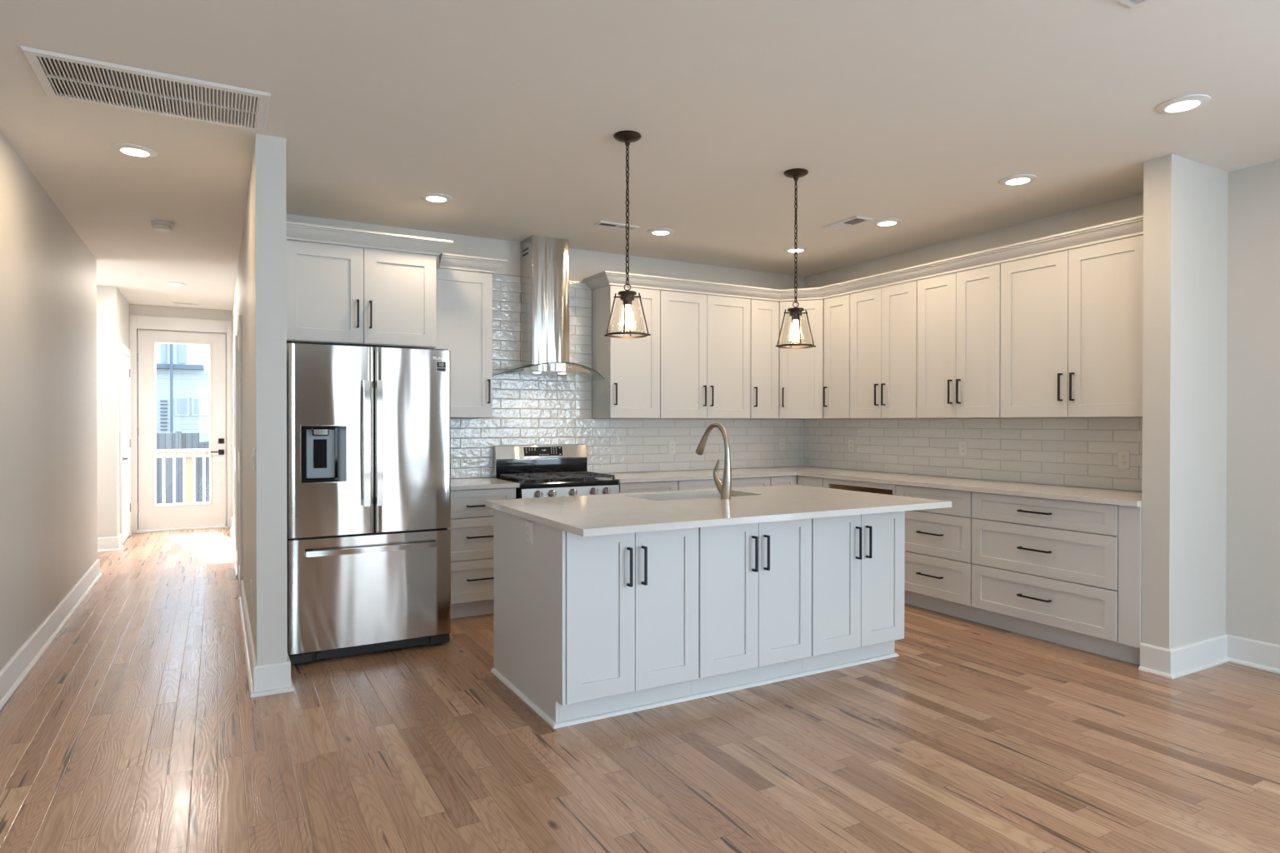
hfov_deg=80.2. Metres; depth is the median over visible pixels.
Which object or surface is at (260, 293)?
wall
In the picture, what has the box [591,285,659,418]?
upper cabinet
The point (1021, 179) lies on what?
recessed light
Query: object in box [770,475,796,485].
base cabinet
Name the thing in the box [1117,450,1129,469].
wall outlet
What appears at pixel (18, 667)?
baseboard
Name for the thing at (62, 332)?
wall
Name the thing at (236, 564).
baseboard
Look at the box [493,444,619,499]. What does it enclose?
gas range
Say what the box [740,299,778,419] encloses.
upper cabinet
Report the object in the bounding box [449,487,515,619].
base cabinet
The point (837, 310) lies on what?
upper cabinet
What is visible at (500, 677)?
trim
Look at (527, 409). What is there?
backsplash
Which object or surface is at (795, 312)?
pendant light
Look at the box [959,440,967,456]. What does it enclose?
wall outlet
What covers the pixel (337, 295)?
upper cabinet
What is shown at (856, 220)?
ceiling vent
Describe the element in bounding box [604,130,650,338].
pendant light
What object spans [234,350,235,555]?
door
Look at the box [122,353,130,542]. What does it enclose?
door
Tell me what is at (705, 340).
upper cabinet
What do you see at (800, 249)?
recessed light
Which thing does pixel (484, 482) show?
countertop
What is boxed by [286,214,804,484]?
wall
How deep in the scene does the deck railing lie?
11.35 m
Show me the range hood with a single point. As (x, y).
(544, 315)
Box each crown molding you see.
[286,221,507,274]
[582,215,1143,301]
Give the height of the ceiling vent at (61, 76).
0.012 m
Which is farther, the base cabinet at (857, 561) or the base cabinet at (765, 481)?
the base cabinet at (765, 481)
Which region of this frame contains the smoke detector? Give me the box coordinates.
[150,220,173,232]
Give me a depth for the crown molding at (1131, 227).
5.78 m
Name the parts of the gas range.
burner, knob, backguard panel, knob, control panel, knob, knob, knob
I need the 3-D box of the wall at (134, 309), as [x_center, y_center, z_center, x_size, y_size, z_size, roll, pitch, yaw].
[-5.637,-0.093,9.366,1.074,2.733,0.150,0,0,-29]
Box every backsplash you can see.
[450,274,804,479]
[804,417,1142,491]
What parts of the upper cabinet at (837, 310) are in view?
handle, door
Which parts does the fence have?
post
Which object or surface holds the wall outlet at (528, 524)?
attached to the base cabinet at (632, 599)
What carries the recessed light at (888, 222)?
in the ceiling
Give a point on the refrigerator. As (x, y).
(368, 428)
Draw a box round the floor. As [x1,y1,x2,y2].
[0,528,1279,852]
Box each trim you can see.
[119,342,131,545]
[130,315,232,534]
[233,335,237,563]
[236,315,242,596]
[490,652,899,729]
[493,273,583,283]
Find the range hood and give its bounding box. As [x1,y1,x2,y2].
[493,235,604,379]
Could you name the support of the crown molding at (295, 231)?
on the upper cabinet at (337, 295)
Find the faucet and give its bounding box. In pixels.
[695,422,731,499]
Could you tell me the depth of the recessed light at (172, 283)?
7.66 m
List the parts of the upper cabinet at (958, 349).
door, handle, handle, door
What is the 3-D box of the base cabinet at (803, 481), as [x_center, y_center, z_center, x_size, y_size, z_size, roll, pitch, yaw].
[1.687,0.855,6.513,0.609,0.876,0.316,0,0,-29]
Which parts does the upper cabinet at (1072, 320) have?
door, handle, handle, door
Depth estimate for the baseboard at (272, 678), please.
3.75 m
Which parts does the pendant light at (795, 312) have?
bulb, frame, chain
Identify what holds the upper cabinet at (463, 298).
attached to the wall at (583, 264)
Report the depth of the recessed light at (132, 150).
3.89 m
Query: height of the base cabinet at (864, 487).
0.876 m
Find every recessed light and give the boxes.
[111,143,157,157]
[164,281,187,285]
[420,192,452,203]
[647,228,674,235]
[783,246,808,253]
[872,218,901,226]
[999,174,1037,185]
[1155,94,1210,114]
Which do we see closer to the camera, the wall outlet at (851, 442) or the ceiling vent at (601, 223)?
the ceiling vent at (601, 223)
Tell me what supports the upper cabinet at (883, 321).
attached to the wall at (1211, 508)
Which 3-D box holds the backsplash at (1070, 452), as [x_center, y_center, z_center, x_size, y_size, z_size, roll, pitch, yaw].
[2.400,0.164,5.844,0.010,0.454,3.363,0,0,-29]
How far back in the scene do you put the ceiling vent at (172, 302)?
8.97 m
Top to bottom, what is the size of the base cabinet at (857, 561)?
0.876 m
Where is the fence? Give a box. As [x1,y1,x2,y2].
[155,431,209,504]
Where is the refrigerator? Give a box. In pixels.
[286,342,450,664]
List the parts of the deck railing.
rail, sub rail, post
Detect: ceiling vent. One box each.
[20,45,270,132]
[171,301,200,305]
[593,220,639,230]
[821,215,873,230]
[1115,0,1151,8]
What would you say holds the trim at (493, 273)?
attached to the wall at (583, 264)
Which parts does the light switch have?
plate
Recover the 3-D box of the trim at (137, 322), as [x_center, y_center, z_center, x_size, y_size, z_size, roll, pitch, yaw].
[-5.630,-0.026,9.354,1.070,2.600,0.158,0,0,-29]
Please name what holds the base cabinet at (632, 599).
on the floor
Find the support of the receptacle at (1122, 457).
attached to the wall outlet at (1123, 457)
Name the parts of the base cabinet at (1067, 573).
handle, handle, handle, drawer, drawer, drawer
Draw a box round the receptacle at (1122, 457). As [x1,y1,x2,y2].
[1120,455,1126,459]
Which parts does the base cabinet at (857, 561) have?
door, handle, handle, door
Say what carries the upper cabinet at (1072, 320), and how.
attached to the wall at (1211, 508)
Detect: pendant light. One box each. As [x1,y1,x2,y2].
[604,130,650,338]
[775,168,815,349]
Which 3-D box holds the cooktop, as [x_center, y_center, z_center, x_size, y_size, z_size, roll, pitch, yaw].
[-0.622,0.412,5.686,0.763,0.036,0.556,0,0,-29]
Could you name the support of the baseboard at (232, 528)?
attached to the wall at (260, 293)
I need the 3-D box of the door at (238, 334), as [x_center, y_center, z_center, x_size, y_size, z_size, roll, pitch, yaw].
[-3.224,0.269,6.121,0.012,2.028,0.710,0,0,-29]
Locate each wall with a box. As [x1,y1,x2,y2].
[0,130,129,670]
[129,304,232,389]
[231,133,287,665]
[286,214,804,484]
[804,154,1279,649]
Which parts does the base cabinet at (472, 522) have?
drawer, drawer, handle, handle, handle, drawer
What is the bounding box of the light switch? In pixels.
[250,448,254,471]
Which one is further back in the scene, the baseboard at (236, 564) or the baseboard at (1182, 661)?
the baseboard at (236, 564)
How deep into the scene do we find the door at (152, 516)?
9.29 m
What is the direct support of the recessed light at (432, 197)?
in the ceiling
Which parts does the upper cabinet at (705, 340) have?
door, handle, handle, door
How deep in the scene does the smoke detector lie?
5.31 m
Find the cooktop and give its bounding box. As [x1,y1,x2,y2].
[498,477,619,489]
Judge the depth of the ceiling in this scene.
3.51 m
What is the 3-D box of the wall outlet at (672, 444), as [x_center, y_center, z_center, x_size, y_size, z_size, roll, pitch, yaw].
[0.277,0.180,6.583,0.072,0.115,0.008,0,0,-29]
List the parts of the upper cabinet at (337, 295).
door, handle, handle, door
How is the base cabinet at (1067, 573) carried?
on the floor
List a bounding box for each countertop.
[450,477,519,490]
[485,485,951,536]
[603,466,1142,507]
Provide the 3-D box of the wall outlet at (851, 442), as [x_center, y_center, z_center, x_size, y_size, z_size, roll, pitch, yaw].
[1.880,0.171,6.759,0.008,0.115,0.072,0,0,-29]
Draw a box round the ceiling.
[0,0,1279,310]
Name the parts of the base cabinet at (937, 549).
handle, handle, drawer, drawer, drawer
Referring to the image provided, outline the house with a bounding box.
[155,343,209,433]
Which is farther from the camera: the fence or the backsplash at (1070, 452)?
the fence
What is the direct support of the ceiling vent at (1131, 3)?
in the ceiling
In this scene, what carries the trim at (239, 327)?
attached to the wall at (260, 293)
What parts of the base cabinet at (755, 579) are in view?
door, handle, handle, door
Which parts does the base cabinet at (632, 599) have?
end panel, door, handle, handle, door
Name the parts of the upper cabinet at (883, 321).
door, handle, handle, door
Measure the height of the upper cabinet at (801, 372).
1.040 m
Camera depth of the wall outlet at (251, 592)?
4.19 m
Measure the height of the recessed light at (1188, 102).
0.012 m
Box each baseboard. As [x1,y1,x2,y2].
[0,559,102,710]
[97,534,123,552]
[230,516,234,549]
[234,550,237,577]
[238,580,294,698]
[1138,634,1279,679]
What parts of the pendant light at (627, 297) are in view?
frame, chain, bulb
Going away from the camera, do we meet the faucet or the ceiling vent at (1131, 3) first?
the ceiling vent at (1131, 3)
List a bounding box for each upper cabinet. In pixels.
[286,240,436,349]
[433,268,492,418]
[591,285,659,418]
[660,290,750,419]
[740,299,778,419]
[777,299,828,419]
[823,294,866,419]
[850,280,917,418]
[916,264,1019,418]
[1000,235,1143,418]
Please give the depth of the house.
25.62 m
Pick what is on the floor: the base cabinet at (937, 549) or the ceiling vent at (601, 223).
the base cabinet at (937, 549)
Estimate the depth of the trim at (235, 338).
7.04 m
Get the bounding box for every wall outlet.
[250,579,252,602]
[525,520,532,544]
[668,440,675,454]
[778,438,784,449]
[848,439,854,452]
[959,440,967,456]
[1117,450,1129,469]
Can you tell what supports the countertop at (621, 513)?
on the base cabinet at (755, 579)
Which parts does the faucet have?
lever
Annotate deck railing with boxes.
[156,449,209,504]
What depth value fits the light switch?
3.81 m
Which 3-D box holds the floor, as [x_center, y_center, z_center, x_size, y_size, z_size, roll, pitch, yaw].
[-0.645,1.359,3.942,7.700,0.100,14.500,0,0,-29]
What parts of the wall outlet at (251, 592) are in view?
plate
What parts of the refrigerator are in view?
dispenser spout, dispenser plate, dispenser frame, door, handle, freezer drawer, handle, handle, door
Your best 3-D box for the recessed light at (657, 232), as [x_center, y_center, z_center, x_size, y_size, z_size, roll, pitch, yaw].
[0.153,-1.427,5.583,0.198,0.012,0.198,0,0,-29]
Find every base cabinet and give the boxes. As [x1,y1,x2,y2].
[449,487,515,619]
[493,509,699,723]
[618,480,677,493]
[645,495,811,694]
[677,476,770,490]
[712,495,904,671]
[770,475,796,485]
[797,475,823,487]
[823,478,895,495]
[895,485,978,623]
[971,491,1142,665]
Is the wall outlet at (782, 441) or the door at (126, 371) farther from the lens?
the door at (126, 371)
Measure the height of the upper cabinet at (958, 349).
1.040 m
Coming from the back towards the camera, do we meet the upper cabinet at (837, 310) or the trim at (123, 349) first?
the trim at (123, 349)
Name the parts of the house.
pane, pane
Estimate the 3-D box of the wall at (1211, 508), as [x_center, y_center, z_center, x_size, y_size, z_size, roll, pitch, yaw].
[3.583,-0.051,3.271,0.744,2.733,9.031,0,0,-29]
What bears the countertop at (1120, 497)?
on the base cabinet at (1067, 573)
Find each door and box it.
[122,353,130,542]
[136,330,226,530]
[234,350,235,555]
[237,334,239,586]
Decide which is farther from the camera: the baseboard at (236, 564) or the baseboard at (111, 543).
the baseboard at (111, 543)
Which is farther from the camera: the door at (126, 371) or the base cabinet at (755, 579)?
the door at (126, 371)

